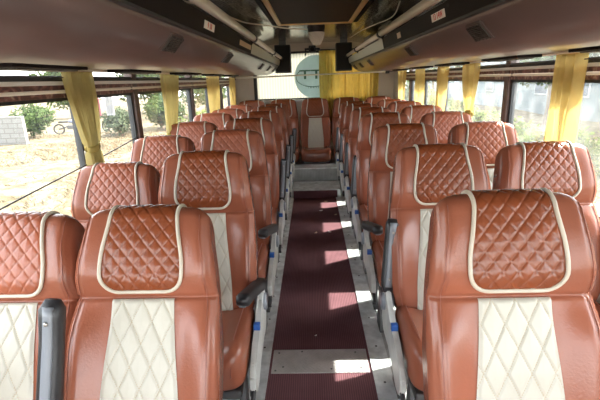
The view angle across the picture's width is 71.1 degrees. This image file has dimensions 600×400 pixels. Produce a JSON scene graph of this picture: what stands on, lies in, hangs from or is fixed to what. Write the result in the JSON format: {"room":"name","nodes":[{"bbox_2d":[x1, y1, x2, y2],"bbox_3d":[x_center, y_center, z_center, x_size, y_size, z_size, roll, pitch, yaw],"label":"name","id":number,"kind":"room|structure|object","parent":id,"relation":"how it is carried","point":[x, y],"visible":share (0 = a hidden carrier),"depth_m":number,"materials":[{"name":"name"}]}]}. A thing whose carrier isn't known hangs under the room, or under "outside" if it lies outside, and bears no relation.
{"room":"vehicle interior","nodes":[
{"label":"vehicle interior","id":0,"kind":"room"},
{"bbox_2d":[235,41,393,153],"bbox_3d":[0.244,-1.516,6.922,2.680,2.080,0.050,-1,16,2],"label":"wall","id":1,"kind":"structure","parent":0,"point":[244,87],"depth_m":6.80,"materials":[{"name":"beige plastic"}]},
{"bbox_2d":[253,49,361,100],"bbox_3d":[0.226,-2.011,6.764,1.960,0.740,0.060,-1,16,2],"label":"window","id":2,"kind":"structure","parent":1,"relation":"in","point":[271,88],"depth_m":6.82,"materials":[{"name":"white glass"}]},
{"bbox_2d":[295,55,319,97],"bbox_3d":[0.247,-1.980,6.763,0.670,0.670,0.011,-1,16,2],"label":"decal","id":3,"kind":"object","parent":2,"relation":"attached to","point":[308,86],"visible":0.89,"depth_m":6.77,"materials":[{"name":"green"}]},
{"bbox_2d":[292,153,344,188],"bbox_3d":[0.257,-0.476,6.526,2.540,0.300,1.284,-1,16,2],"label":"step","id":4,"kind":"structure","parent":1,"relation":"attached to","point":[309,171],"depth_m":5.91,"materials":[{"name":"metal"}]},
{"bbox_2d":[239,100,264,107],"bbox_3d":[-0.733,-1.031,6.372,0.468,0.924,0.580,-1,16,2],"label":"seat","id":5,"kind":"object","parent":4,"relation":"on","point":[254,103],"visible":0.2,"depth_m":6.42,"materials":[{"name":"brown leather"}]},
{"bbox_2d":[270,99,299,163],"bbox_3d":[-0.248,-1.044,6.356,0.468,0.924,0.580,-1,16,2],"label":"seat","id":6,"kind":"object","parent":4,"relation":"on","point":[293,113],"visible":0.24,"depth_m":6.41,"materials":[{"name":"brown leather"}]},
{"bbox_2d":[300,98,330,163],"bbox_3d":[0.236,-1.056,6.339,0.468,0.924,0.580,-1,16,2],"label":"seat","id":7,"kind":"object","parent":4,"relation":"on","point":[315,126],"visible":1,"depth_m":6.42,"materials":[{"name":"brown leather"}]},
{"bbox_2d":[301,146,330,161],"bbox_3d":[0.246,-0.704,6.375,0.452,0.205,0.450,-1,16,2],"label":"cushion","id":8,"kind":"object","parent":7,"relation":"on","point":[308,153],"depth_m":6.17,"materials":[{"name":"brown leather"}]},
{"bbox_2d":[332,97,359,162],"bbox_3d":[0.721,-1.068,6.323,0.468,0.924,0.580,-1,16,2],"label":"seat","id":9,"kind":"object","parent":4,"relation":"on","point":[338,101],"visible":0.3,"depth_m":6.39,"materials":[{"name":"brown leather"}]},
{"bbox_2d":[365,96,390,104],"bbox_3d":[1.205,-1.080,6.307,0.468,0.924,0.580,-1,16,2],"label":"seat","id":10,"kind":"object","parent":4,"relation":"on","point":[373,99],"visible":0.14,"depth_m":6.35,"materials":[{"name":"brown leather"}]},
{"bbox_2d":[185,0,446,45],"bbox_3d":[0.102,-1.201,2.467,2.710,0.260,8.810,-1,16,2],"label":"ceiling","id":11,"kind":"structure","parent":0,"point":[249,11],"depth_m":4.22,"materials":[{"name":"black plastic"}]},
{"bbox_2d":[183,0,307,29],"bbox_3d":[-0.471,-1.515,3.524,0.268,0.084,2.642,4,17,20],"label":"wire","id":12,"kind":"object","parent":11,"relation":"attached to","point":[189,2],"visible":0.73,"depth_m":4.10,"materials":[{"name":"beige plastic"}]},
{"bbox_2d":[274,41,291,72],"bbox_3d":[-0.251,-2.107,6.193,0.230,0.450,0.228,-1,16,2],"label":"speaker box","id":13,"kind":"object","parent":11,"relation":"hanging from","point":[282,49],"visible":0.95,"depth_m":6.10,"materials":[{"name":"black plastic"}]},
{"bbox_2d":[275,46,289,71],"bbox_3d":[-0.252,-2.048,6.097,0.200,0.350,0.010,-1,16,2],"label":"grille","id":14,"kind":"object","parent":13,"relation":"attached to","point":[284,66],"depth_m":6.09,"materials":[{"name":"black plastic"}]},
{"bbox_2d":[255,0,373,25],"bbox_3d":[0.111,-1.382,2.868,0.850,0.034,2.760,-1,16,2],"label":"ceiling hatch","id":15,"kind":"object","parent":11,"relation":"attached to","point":[279,12],"visible":1,"depth_m":3.40,"materials":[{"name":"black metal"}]},
{"bbox_2d":[307,26,324,44],"bbox_3d":[0.180,-1.818,4.656,0.196,0.185,0.196,-1,16,2],"label":"ceiling lamp","id":16,"kind":"object","parent":11,"relation":"attached to","point":[315,33],"visible":1,"depth_m":4.59,"materials":[{"name":"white plastic"}]},
{"bbox_2d":[335,38,351,70],"bbox_3d":[0.638,-2.129,6.163,0.230,0.450,0.228,-1,16,2],"label":"speaker box","id":17,"kind":"object","parent":11,"relation":"hanging from","point":[342,63],"visible":0.98,"depth_m":6.07,"materials":[{"name":"black plastic"}]},
{"bbox_2d":[337,44,350,69],"bbox_3d":[0.637,-2.070,6.067,0.200,0.350,0.010,-1,16,2],"label":"grille","id":18,"kind":"object","parent":17,"relation":"attached to","point":[343,63],"depth_m":6.07,"materials":[{"name":"black plastic"}]},
{"bbox_2d":[393,71,599,302],"bbox_3d":[1.440,-0.245,2.676,0.050,1.900,8.750,-1,16,2],"label":"wall","id":19,"kind":"structure","parent":0,"point":[395,72],"depth_m":6.56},
{"bbox_2d":[411,79,436,104],"bbox_3d":[1.475,-1.177,4.973,0.058,0.820,1.370,-1,16,2],"label":"window","id":20,"kind":"structure","parent":19,"relation":"in","point":[413,80],"depth_m":4.96,"materials":[{"name":"clear glass"}]},
{"bbox_2d":[409,60,518,122],"bbox_3d":[1.427,-0.563,2.840,0.060,0.820,5.950,-1,16,2],"label":"trim","id":21,"kind":"structure","parent":19,"relation":"attached to","point":[507,83],"depth_m":2.85,"materials":[{"name":"grey metal"}]},
{"bbox_2d":[345,0,599,71],"bbox_3d":[0.961,-0.876,2.229,0.835,0.272,7.815,-1,16,2],"label":"luggage rack","id":22,"kind":"object","parent":19,"relation":"attached to","point":[471,31],"visible":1,"depth_m":1.56,"materials":[{"name":"black plastic"}]},
{"bbox_2d":[405,45,418,55],"bbox_3d":[0.669,-0.894,2.515,0.058,0.062,0.150,-1,16,2],"label":"air vent","id":23,"kind":"object","parent":22,"relation":"attached to","point":[410,50],"depth_m":2.48,"materials":[{"name":"black plastic"}]},
{"bbox_2d":[466,20,495,41],"bbox_3d":[0.642,-0.601,1.496,0.058,0.062,0.150,-1,16,2],"label":"air vent","id":24,"kind":"object","parent":22,"relation":"attached to","point":[478,30],"depth_m":1.48,"materials":[{"name":"black plastic"}]},
{"bbox_2d":[444,79,503,110],"bbox_3d":[1.439,-0.778,3.590,0.058,0.820,1.370,-1,16,2],"label":"window","id":25,"kind":"structure","parent":19,"relation":"in","point":[480,80],"depth_m":3.80,"materials":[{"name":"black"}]},
{"bbox_2d":[406,62,599,79],"bbox_3d":[1.401,-0.704,2.347,0.042,0.059,8.070,-1,16,2],"label":"trim","id":26,"kind":"structure","parent":19,"relation":"attached to","point":[596,68],"depth_m":2.60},
{"bbox_2d":[406,71,599,218],"bbox_3d":[1.399,-0.460,2.485,0.079,0.820,7.900,-1,16,2],"label":"window","id":27,"kind":"structure","parent":19,"relation":"in","point":[513,90],"depth_m":2.79,"materials":[{"name":"black metal"}]},
{"bbox_2d":[398,70,406,99],"bbox_3d":[1.432,-1.437,5.895,0.065,0.735,0.360,-1,16,2],"label":"window curtain","id":28,"kind":"object","parent":27,"relation":"hanging from","point":[401,74],"visible":0.46,"depth_m":5.82,"materials":[{"name":"yellow fabric"}]},
{"bbox_2d":[414,69,424,104],"bbox_3d":[1.407,-1.166,4.954,0.066,0.735,0.421,-1,16,2],"label":"window curtain","id":29,"kind":"object","parent":27,"relation":"hanging from","point":[419,89],"visible":0.55,"depth_m":4.87,"materials":[{"name":"yellow fabric"}]},
{"bbox_2d":[435,66,449,110],"bbox_3d":[1.386,-0.934,4.148,0.063,0.735,0.300,-1,16,2],"label":"window curtain","id":30,"kind":"object","parent":27,"relation":"hanging from","point":[442,73],"visible":0.44,"depth_m":4.05,"materials":[{"name":"yellow fabric"}]},
{"bbox_2d":[462,63,480,120],"bbox_3d":[1.364,-0.715,3.386,0.066,0.735,0.311,-2,16,-1],"label":"window curtain","id":31,"kind":"object","parent":27,"relation":"hanging from","point":[470,73],"visible":0.51,"depth_m":3.33,"materials":[{"name":"yellow fabric"}]},
{"bbox_2d":[544,53,588,142],"bbox_3d":[1.333,-0.361,2.150,0.066,0.740,0.245,-1,16,2],"label":"window curtain","id":32,"kind":"object","parent":27,"relation":"hanging from","point":[563,120],"visible":0.56,"depth_m":2.06,"materials":[{"name":"yellow fabric"}]},
{"bbox_2d":[407,56,599,72],"bbox_3d":[1.400,-0.762,2.330,0.040,0.026,8.070,-1,16,2],"label":"trim","id":33,"kind":"structure","parent":19,"relation":"attached to","point":[589,60],"depth_m":2.63,"materials":[{"name":"brown metal"}]},
{"bbox_3d":[-1.168,-0.180,2.764,0.050,1.900,8.750,-1,16,2],"label":"wall","id":34,"kind":"structure","parent":0,"visible":0},
{"bbox_2d":[0,80,228,101],"bbox_3d":[-1.175,-0.639,2.434,0.042,0.059,8.070,-1,16,2],"label":"trim","id":35,"kind":"structure","parent":34,"relation":"attached to","point":[53,87],"depth_m":2.03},
{"bbox_2d":[0,83,228,168],"bbox_3d":[-1.151,-0.396,2.571,0.079,0.820,7.900,-1,16,2],"label":"window","id":36,"kind":"structure","parent":34,"relation":"in","point":[81,152],"depth_m":2.26,"materials":[{"name":"black metal"}]},
{"bbox_2d":[0,137,136,209],"bbox_3d":[-1.125,-0.090,1.940,0.012,0.147,1.920,-1,16,2],"label":"wire","id":37,"kind":"object","parent":36,"relation":"attached to","point":[9,204],"visible":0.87,"depth_m":1.90,"materials":[{"name":"black plastic"}]},
{"bbox_2d":[61,71,104,165],"bbox_3d":[-1.101,-0.286,2.192,0.063,0.735,0.250,-1,16,2],"label":"window curtain","id":38,"kind":"object","parent":36,"relation":"hanging from","point":[80,89],"visible":0.66,"depth_m":2.15,"materials":[{"name":"fabric"}]},
{"bbox_2d":[159,74,178,134],"bbox_3d":[-1.065,-0.676,3.546,0.063,0.735,0.440,-1,16,2],"label":"window curtain","id":39,"kind":"object","parent":36,"relation":"hanging from","point":[169,83],"visible":0.63,"depth_m":3.42,"materials":[{"name":"fabric"}]},
{"bbox_2d":[206,76,219,112],"bbox_3d":[-1.024,-1.124,5.102,0.063,0.735,0.570,-1,16,3],"label":"window curtain","id":40,"kind":"object","parent":36,"relation":"hanging from","point":[213,87],"visible":0.52,"depth_m":4.92,"materials":[{"name":"yellow fabric"}]},
{"bbox_2d":[229,78,235,104],"bbox_3d":[-0.994,-1.451,6.267,0.063,0.720,0.259,-1,16,3],"label":"window curtain","id":41,"kind":"object","parent":36,"relation":"hanging from","point":[232,87],"visible":0.49,"depth_m":6.17,"materials":[{"name":"yellow fabric"}]},
{"bbox_2d":[0,75,228,81],"bbox_3d":[-1.178,-0.697,2.417,0.040,0.026,8.070,-1,16,2],"label":"trim","id":42,"kind":"structure","parent":34,"relation":"attached to","point":[120,78],"depth_m":2.02,"materials":[{"name":"black rubber"}]},
{"bbox_2d":[0,0,282,76],"bbox_3d":[-0.752,-0.833,2.286,0.835,0.272,7.815,-1,16,2],"label":"luggage rack","id":43,"kind":"object","parent":34,"relation":"attached to","point":[170,37],"visible":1,"depth_m":1.28,"materials":[{"name":"black plastic"}]},
{"bbox_2d":[0,76,227,78],"bbox_3d":[-1.107,-0.734,2.524,0.005,0.008,8.000,-1,16,2],"label":"cord","id":44,"kind":"object","parent":43,"relation":"attached to","point":[0,76],"visible":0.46,"depth_m":1.95,"materials":[{"name":"black plastic"}]},
{"bbox_2d":[158,32,183,52],"bbox_3d":[-0.470,-0.573,1.534,0.058,0.062,0.150,-1,16,2],"label":"air vent","id":45,"kind":"object","parent":43,"relation":"attached to","point":[173,40],"depth_m":1.51,"materials":[{"name":"black plastic"}]},
{"bbox_2d":[138,88,192,121],"bbox_3d":[-1.133,-0.713,3.676,0.058,0.820,1.370,-1,16,2],"label":"window","id":46,"kind":"structure","parent":34,"relation":"in","point":[186,89],"depth_m":4.27,"materials":[{"name":"black metal"}]},
{"bbox_2d":[123,74,223,138],"bbox_3d":[-1.160,-0.497,2.927,0.060,0.820,5.950,-1,16,2],"label":"trim","id":47,"kind":"structure","parent":34,"relation":"attached to","point":[135,97],"depth_m":2.96,"materials":[{"name":"grey metal"}]},
{"bbox_2d":[231,71,394,79],"bbox_3d":[0.213,-1.928,6.466,2.550,0.080,0.040,-1,16,2],"label":"curtain rod","id":48,"kind":"object","parent":34,"relation":"attached to","point":[386,72],"visible":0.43,"depth_m":6.46,"materials":[{"name":"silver metal"}]},
{"bbox_3d":[0.171,0.749,3.027,2.680,0.120,8.810,-1,16,2],"label":"floor","id":49,"kind":"structure","parent":0,"visible":0},
{"bbox_2d":[222,250,270,399],"bbox_3d":[-0.675,0.866,2.489,0.860,0.010,7.270,-1,16,2],"label":"floor plate","id":50,"kind":"object","parent":49,"relation":"on","point":[254,308],"visible":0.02,"depth_m":2.17,"materials":[{"name":"grey metal"}]},
{"bbox_2d":[0,210,84,399],"bbox_3d":[-0.902,0.677,1.247,0.525,1.142,0.780,-1,16,2],"label":"seat","id":51,"kind":"object","parent":50,"relation":"on","point":[39,251],"visible":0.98,"depth_m":1.32,"materials":[{"name":"brown leather"}]},
{"bbox_2d":[71,161,160,227],"bbox_3d":[-0.881,0.448,1.970,0.524,1.152,0.757,-1,16,2],"label":"seat","id":52,"kind":"object","parent":50,"relation":"on","point":[98,187],"visible":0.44,"depth_m":2.05,"materials":[{"name":"brown leather"}]},
{"bbox_2d":[64,203,223,399],"bbox_3d":[-0.463,0.655,1.216,0.512,1.152,0.760,-1,16,2],"label":"seat","id":53,"kind":"object","parent":50,"relation":"on","point":[146,323],"visible":1,"depth_m":1.29,"materials":[{"name":"brown leather"}]},
{"bbox_2d":[129,135,195,174],"bbox_3d":[-0.863,0.216,2.662,0.524,1.180,0.676,-1,16,2],"label":"seat","id":54,"kind":"object","parent":50,"relation":"on","point":[152,150],"visible":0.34,"depth_m":2.71,"materials":[{"name":"brown leather"}]},
{"bbox_2d":[169,121,217,150],"bbox_3d":[-0.874,-0.007,3.381,0.468,1.188,0.641,-1,16,2],"label":"seat","id":55,"kind":"object","parent":50,"relation":"on","point":[194,130],"visible":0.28,"depth_m":3.42,"materials":[{"name":"brown leather"}]},
{"bbox_2d":[158,150,267,399],"bbox_3d":[-0.421,0.406,1.900,0.514,1.181,0.674,-1,16,2],"label":"seat","id":56,"kind":"object","parent":50,"relation":"on","point":[217,183],"visible":0.6,"depth_m":1.95,"materials":[{"name":"brown leather"}]},
{"bbox_2d":[223,382,243,398],"bbox_3d":[-0.433,0.745,1.902,0.400,0.040,0.400,-1,16,2],"label":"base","id":57,"kind":"object","parent":56,"relation":"on","point":[236,393],"depth_m":1.71,"materials":[{"name":"grey metal"}]},
{"bbox_2d":[222,307,254,390],"bbox_3d":[-0.437,0.630,1.853,0.452,0.205,0.450,-1,16,2],"label":"cushion","id":58,"kind":"object","parent":56,"relation":"on","point":[238,323],"depth_m":1.72,"materials":[{"name":"brown leather"}]},
{"bbox_2d":[193,112,233,129],"bbox_3d":[-0.854,-0.229,4.112,0.468,1.191,0.629,-1,16,2],"label":"seat","id":59,"kind":"object","parent":50,"relation":"on","point":[219,119],"visible":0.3,"depth_m":4.14,"materials":[{"name":"brown leather"}]},
{"bbox_2d":[212,108,244,118],"bbox_3d":[-0.834,-0.433,4.855,0.468,1.191,0.629,-1,16,2],"label":"seat","id":60,"kind":"object","parent":50,"relation":"on","point":[236,113],"visible":0.16,"depth_m":4.89,"materials":[{"name":"brown leather"}]},
{"bbox_2d":[199,129,278,334],"bbox_3d":[-0.404,0.190,2.605,0.514,1.196,0.610,-1,16,3],"label":"seat","id":61,"kind":"object","parent":50,"relation":"on","point":[250,144],"visible":0.32,"depth_m":2.63,"materials":[{"name":"brown leather"}]},
{"bbox_2d":[258,244,269,281],"bbox_3d":[-0.420,0.413,2.592,0.452,0.205,0.450,-1,16,3],"label":"cushion","id":62,"kind":"object","parent":61,"relation":"on","point":[263,249],"depth_m":2.50,"materials":[{"name":"brown leather"}]},
{"bbox_2d":[225,104,252,112],"bbox_3d":[-0.815,-0.646,5.594,0.468,1.191,0.629,-1,16,2],"label":"seat","id":63,"kind":"object","parent":50,"relation":"on","point":[245,108],"visible":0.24,"depth_m":5.63,"materials":[{"name":"brown leather"}]},
{"bbox_2d":[224,117,287,274],"bbox_3d":[-0.370,-0.028,3.343,0.543,1.196,0.610,-1,16,2],"label":"seat","id":64,"kind":"object","parent":50,"relation":"on","point":[265,127],"visible":0.37,"depth_m":3.38,"materials":[{"name":"brown leather"}]},
{"bbox_2d":[272,208,278,232],"bbox_3d":[-0.399,0.195,3.330,0.452,0.205,0.450,-1,16,2],"label":"cushion","id":65,"kind":"object","parent":64,"relation":"on","point":[275,213],"depth_m":3.28,"materials":[{"name":"brown leather"}]},
{"bbox_2d":[240,111,291,229],"bbox_3d":[-0.350,-0.241,4.083,0.543,1.196,0.610,-1,16,2],"label":"seat","id":66,"kind":"object","parent":50,"relation":"on","point":[274,117],"visible":0.26,"depth_m":4.12,"materials":[{"name":"brown leather"}]},
{"bbox_2d":[251,106,293,206],"bbox_3d":[-0.329,-0.455,4.829,0.543,1.193,0.622,-2,16,1],"label":"seat","id":67,"kind":"object","parent":50,"relation":"on","point":[279,110],"visible":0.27,"depth_m":4.87,"materials":[{"name":"brown leather"}]},
{"bbox_2d":[260,103,296,197],"bbox_3d":[-0.311,-0.658,5.577,0.543,1.191,0.634,-1,16,2],"label":"seat","id":68,"kind":"object","parent":50,"relation":"on","point":[285,107],"visible":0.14,"depth_m":5.62,"materials":[{"name":"brown leather"}]},
{"bbox_2d":[249,198,293,399],"bbox_3d":[-0.209,0.919,2.237,0.085,0.016,6.780,-1,16,2],"label":"floor strip","id":69,"kind":"object","parent":49,"relation":"on","point":[272,315],"visible":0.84,"depth_m":2.73,"materials":[{"name":"metal"}]},
{"bbox_2d":[292,180,340,198],"bbox_3d":[0.223,-0.144,5.708,0.630,0.115,0.502,-1,16,2],"label":"step","id":70,"kind":"structure","parent":49,"relation":"on","point":[301,189],"depth_m":5.48,"materials":[{"name":"metal"}]},
{"bbox_2d":[265,198,377,399],"bbox_3d":[0.107,0.929,2.180,0.550,0.006,6.880,-1,16,2],"label":"carpet","id":71,"kind":"object","parent":49,"relation":"on","point":[318,296],"visible":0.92,"depth_m":2.86,"materials":[{"name":"red carpet"}]},
{"bbox_2d":[271,349,369,373],"bbox_3d":[0.110,0.884,2.313,0.524,0.006,0.200,-1,16,2],"label":"plate","id":72,"kind":"object","parent":71,"relation":"on","point":[313,360],"visible":1,"depth_m":2.30,"materials":[{"name":"grey metal"}]},
{"bbox_2d":[336,197,399,399],"bbox_3d":[0.432,0.902,2.216,0.100,0.016,6.780,-1,16,2],"label":"floor strip","id":73,"kind":"object","parent":49,"relation":"on","point":[381,369],"visible":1,"depth_m":2.67,"materials":[{"name":"metal"}]},
{"bbox_2d":[381,333,392,373],"bbox_3d":[0.496,0.860,2.365,0.018,0.010,0.359,-1,16,2],"label":"floor plate","id":74,"kind":"object","parent":49,"relation":"on","point":[385,344],"depth_m":2.39,"materials":[{"name":"grey metal"}]},
{"bbox_2d":[335,101,368,196],"bbox_3d":[0.728,-0.685,5.542,0.515,1.191,0.634,-1,16,2],"label":"seat","id":75,"kind":"object","parent":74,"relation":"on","point":[343,105],"visible":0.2,"depth_m":5.60,"materials":[{"name":"brown leather"}]},
{"bbox_2d":[339,103,377,213],"bbox_3d":[0.708,-0.481,4.800,0.515,1.191,0.634,-1,16,3],"label":"seat","id":76,"kind":"object","parent":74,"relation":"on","point":[348,109],"visible":0.2,"depth_m":4.85,"materials":[{"name":"brown leather"}]},
{"bbox_2d":[344,107,390,238],"bbox_3d":[0.691,-0.273,4.052,0.515,1.193,0.622,-2,16,1],"label":"seat","id":77,"kind":"object","parent":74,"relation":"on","point":[356,114],"visible":0.27,"depth_m":4.10,"materials":[{"name":"brown leather"}]},
{"bbox_2d":[350,112,409,273],"bbox_3d":[0.670,-0.063,3.299,0.515,1.197,0.598,-2,16,1],"label":"seat","id":78,"kind":"object","parent":74,"relation":"on","point":[368,123],"visible":0.29,"depth_m":3.34,"materials":[{"name":"brown leather"}]},
{"bbox_2d":[358,204,370,238],"bbox_3d":[0.697,0.158,3.290,0.452,0.205,0.450,-2,16,1],"label":"cushion","id":79,"kind":"object","parent":78,"relation":"on","point":[362,210],"depth_m":3.22,"materials":[{"name":"brown leather"}]},
{"bbox_2d":[377,99,405,107],"bbox_3d":[1.243,-0.707,5.522,0.468,1.191,0.629,-1,16,2],"label":"seat","id":80,"kind":"object","parent":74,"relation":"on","point":[384,103],"visible":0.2,"depth_m":5.56,"materials":[{"name":"brown leather"}]},
{"bbox_2d":[361,123,438,332],"bbox_3d":[0.650,0.159,2.568,0.514,1.196,0.610,-1,16,2],"label":"seat","id":81,"kind":"object","parent":74,"relation":"on","point":[388,140],"visible":0.34,"depth_m":2.60,"materials":[{"name":"brown leather"}]},
{"bbox_2d":[371,241,383,287],"bbox_3d":[0.675,0.380,2.553,0.452,0.205,0.450,-1,16,2],"label":"cushion","id":82,"kind":"object","parent":81,"relation":"on","point":[377,247],"depth_m":2.49,"materials":[{"name":"brown leather"}]},
{"bbox_2d":[387,101,421,112],"bbox_3d":[1.224,-0.503,4.774,0.468,1.193,0.617,-2,16,1],"label":"seat","id":83,"kind":"object","parent":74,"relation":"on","point":[397,106],"visible":0.19,"depth_m":4.80,"materials":[{"name":"brown leather"}]},
{"bbox_2d":[401,104,442,122],"bbox_3d":[1.204,-0.290,4.034,0.468,1.193,0.617,-1,16,2],"label":"seat","id":84,"kind":"object","parent":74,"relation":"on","point":[414,112],"visible":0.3,"depth_m":4.06,"materials":[{"name":"brown leather"}]},
{"bbox_2d":[380,143,490,399],"bbox_3d":[0.631,0.383,1.835,0.515,1.181,0.675,-1,16,2],"label":"seat","id":85,"kind":"object","parent":74,"relation":"on","point":[423,175],"visible":0.54,"depth_m":1.88,"materials":[{"name":"brown leather"}]},
{"bbox_2d":[395,306,423,391],"bbox_3d":[0.655,0.606,1.786,0.452,0.205,0.450,-1,16,2],"label":"cushion","id":86,"kind":"object","parent":85,"relation":"on","point":[408,319],"depth_m":1.70,"materials":[{"name":"brown leather"}]},
{"bbox_2d":[405,369,423,399],"bbox_3d":[0.660,0.721,1.835,0.400,0.040,0.400,-1,16,2],"label":"seat","id":87,"kind":"object","parent":85,"relation":"on","point":[418,395],"depth_m":1.67,"materials":[{"name":"brown leather"}]},
{"bbox_2d":[420,111,472,143],"bbox_3d":[1.184,-0.073,3.296,0.468,1.193,0.617,-1,16,2],"label":"seat","id":88,"kind":"object","parent":74,"relation":"on","point":[443,122],"visible":0.23,"depth_m":3.32,"materials":[{"name":"brown leather"}]},
{"bbox_2d":[447,121,518,189],"bbox_3d":[1.150,0.144,2.570,0.497,1.188,0.641,-1,16,2],"label":"seat","id":89,"kind":"object","parent":74,"relation":"on","point":[490,137],"visible":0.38,"depth_m":2.60,"materials":[{"name":"brown leather"}]},
{"bbox_2d":[422,188,599,399],"bbox_3d":[0.571,0.613,1.068,0.512,1.176,0.691,-2,16,2],"label":"seat","id":90,"kind":"object","parent":74,"relation":"on","point":[510,312],"visible":1,"depth_m":1.13,"materials":[{"name":"brown leather"}]},
{"bbox_2d":[492,140,599,317],"bbox_3d":[1.132,0.366,1.858,0.497,1.176,0.688,-1,16,3],"label":"seat","id":91,"kind":"object","parent":74,"relation":"on","point":[566,167],"visible":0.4,"depth_m":1.91,"materials":[{"name":"brown leather"}]},
{"bbox_3d":[0.767,-2.369,6.585,0.990,0.018,0.018,-1,16,2],"label":"curtain rod","id":92,"kind":"object","parent":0,"visible":0},
{"bbox_2d":[319,50,343,120],"bbox_3d":[0.526,-1.819,6.739,0.430,1.105,0.044,-1,16,2],"label":"curtain","id":93,"kind":"object","parent":92,"relation":"hanging from","point":[331,86],"visible":0.54,"depth_m":6.71,"materials":[{"name":"yellow fabric"}]},
{"bbox_2d":[343,52,359,98],"bbox_3d":[0.823,-1.866,6.676,0.270,0.950,0.044,-1,16,2],"label":"curtain","id":94,"kind":"object","parent":92,"relation":"hanging from","point":[351,82],"visible":0.38,"depth_m":6.68,"materials":[{"name":"yellow fabric"}]},
{"bbox_2d":[359,71,378,100],"bbox_3d":[1.089,-1.860,6.712,0.340,1.000,0.044,-1,16,2],"label":"curtain","id":95,"kind":"object","parent":92,"relation":"hanging from","point":[369,82],"visible":0.37,"depth_m":6.72,"materials":[{"name":"yellow fabric"}]},
{"label":"outside","id":96,"kind":"structure","parent":0,"visible":0},
{"bbox_2d":[0,95,599,215],"bbox_3d":[0.895,-5.809,29.532,120.000,0.315,120.000,-1,16,2],"label":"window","id":97,"kind":"structure","parent":96,"point":[13,173],"depth_m":15.91,"materials":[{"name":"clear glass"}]},
{"bbox_2d":[0,116,28,144],"bbox_3d":[-15.778,-3.130,19.812,5.800,1.450,0.240,-1,16,2],"label":"wall","id":98,"kind":"structure","parent":97,"relation":"on","point":[13,130],"depth_m":19.61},
{"bbox_2d":[8,103,56,136],"bbox_3d":[-14.652,-4.335,22.847,2.291,2.184,3.183,-1,16,2],"label":"bush","id":99,"kind":"object","parent":97,"relation":"on","point":[36,121],"visible":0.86,"depth_m":22.69,"materials":[{"name":"green plant"}]},
{"bbox_2d":[53,119,72,134],"bbox_3d":[-13.447,-4.381,24.596,1.869,1.027,0.648,-6,17,-15],"label":"motorbike","id":100,"kind":"object","parent":97,"relation":"on","point":[70,120],"visible":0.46,"depth_m":24.47,"materials":[{"name":"black metal"}]},
{"bbox_2d":[28,71,101,110],"bbox_3d":[-20.207,-9.523,36.093,5.285,5.263,5.714,-1,16,2],"label":"tree","id":101,"kind":"object","parent":97,"relation":"on","point":[63,103],"visible":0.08,"depth_m":35.03,"materials":[{"name":"green plant"}]},
{"bbox_2d":[0,130,166,211],"bbox_3d":[-8.673,-0.519,12.097,14.269,0.170,25.393,-1,16,2],"label":"dry grass","id":102,"kind":"structure","parent":97,"relation":"on","point":[45,136],"depth_m":16.97,"materials":[{"name":"brown plant"}]},
{"bbox_2d":[100,106,130,136],"bbox_3d":[-9.678,-4.226,22.739,2.049,1.701,2.691,-1,16,2],"label":"bush","id":103,"kind":"object","parent":97,"relation":"on","point":[119,121],"visible":0.85,"depth_m":22.20,"materials":[{"name":"green plant"}]},
{"bbox_2d":[115,74,162,105],"bbox_3d":[-13.973,-10.679,38.791,6.136,5.580,5.502,7,18,29],"label":"tree","id":104,"kind":"object","parent":97,"relation":"on","point":[149,95],"visible":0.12,"depth_m":38.16,"materials":[{"name":"green plant"}]},
{"bbox_2d":[142,94,187,127],"bbox_3d":[-8.264,-5.160,24.655,2.248,2.344,3.494,-17,22,-42],"label":"bush","id":105,"kind":"object","parent":97,"relation":"on","point":[155,109],"visible":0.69,"depth_m":24.14,"materials":[{"name":"green plant"}]},
{"bbox_2d":[179,75,226,109],"bbox_3d":[-8.054,-8.973,33.462,5.075,4.849,4.963,-1,16,2],"label":"tree","id":106,"kind":"object","parent":97,"relation":"on","point":[200,92],"visible":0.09,"depth_m":32.47,"materials":[{"name":"green plant"}]},
{"bbox_2d":[427,93,464,111],"bbox_3d":[6.035,-3.594,17.840,2.862,2.133,4.361,-1,16,2],"label":"bush","id":107,"kind":"object","parent":97,"relation":"on","point":[452,106],"visible":0.1,"depth_m":17.50,"materials":[{"name":"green plant"}]},
{"bbox_2d":[473,107,539,140],"bbox_3d":[6.194,-2.282,13.939,3.411,1.752,2.407,10,20,36],"label":"bush","id":108,"kind":"object","parent":97,"relation":"on","point":[480,115],"visible":0.21,"depth_m":13.43,"materials":[{"name":"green plant"}]},
{"bbox_2d":[428,55,599,121],"bbox_3d":[18.190,-8.809,28.214,6.600,5.450,58.600,-1,16,2],"label":"house","id":109,"kind":"structure","parent":97,"relation":"on","point":[532,99],"depth_m":28.59,"materials":[{"name":"grey concrete"}]},
{"bbox_2d":[517,126,599,169],"bbox_3d":[6.870,-1.292,10.867,2.890,1.499,2.036,6,18,27],"label":"bush","id":110,"kind":"object","parent":97,"relation":"on","point":[538,135],"visible":0.13,"depth_m":10.62,"materials":[{"name":"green plant"}]},
{"bbox_2d":[518,52,599,129],"bbox_3d":[11.055,-5.731,18.203,4.678,5.716,4.779,-1,16,2],"label":"tree","id":111,"kind":"object","parent":97,"relation":"on","point":[545,58],"visible":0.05,"depth_m":18.05,"materials":[{"name":"green plant"}]},
{"bbox_3d":[-9.376,-3.873,20.263,3.280,2.400,0.080,-1,16,2],"label":"washing line","id":112,"kind":"object","parent":97,"relation":"on","visible":0},
{"bbox_2d":[104,97,114,114],"bbox_3d":[-9.099,-4.501,20.059,0.400,0.900,0.060,-1,16,2],"label":"cloth","id":113,"kind":"object","parent":112,"relation":"hanging from","point":[110,110],"visible":0.92,"depth_m":20.06,"materials":[{"name":"white fabric"}]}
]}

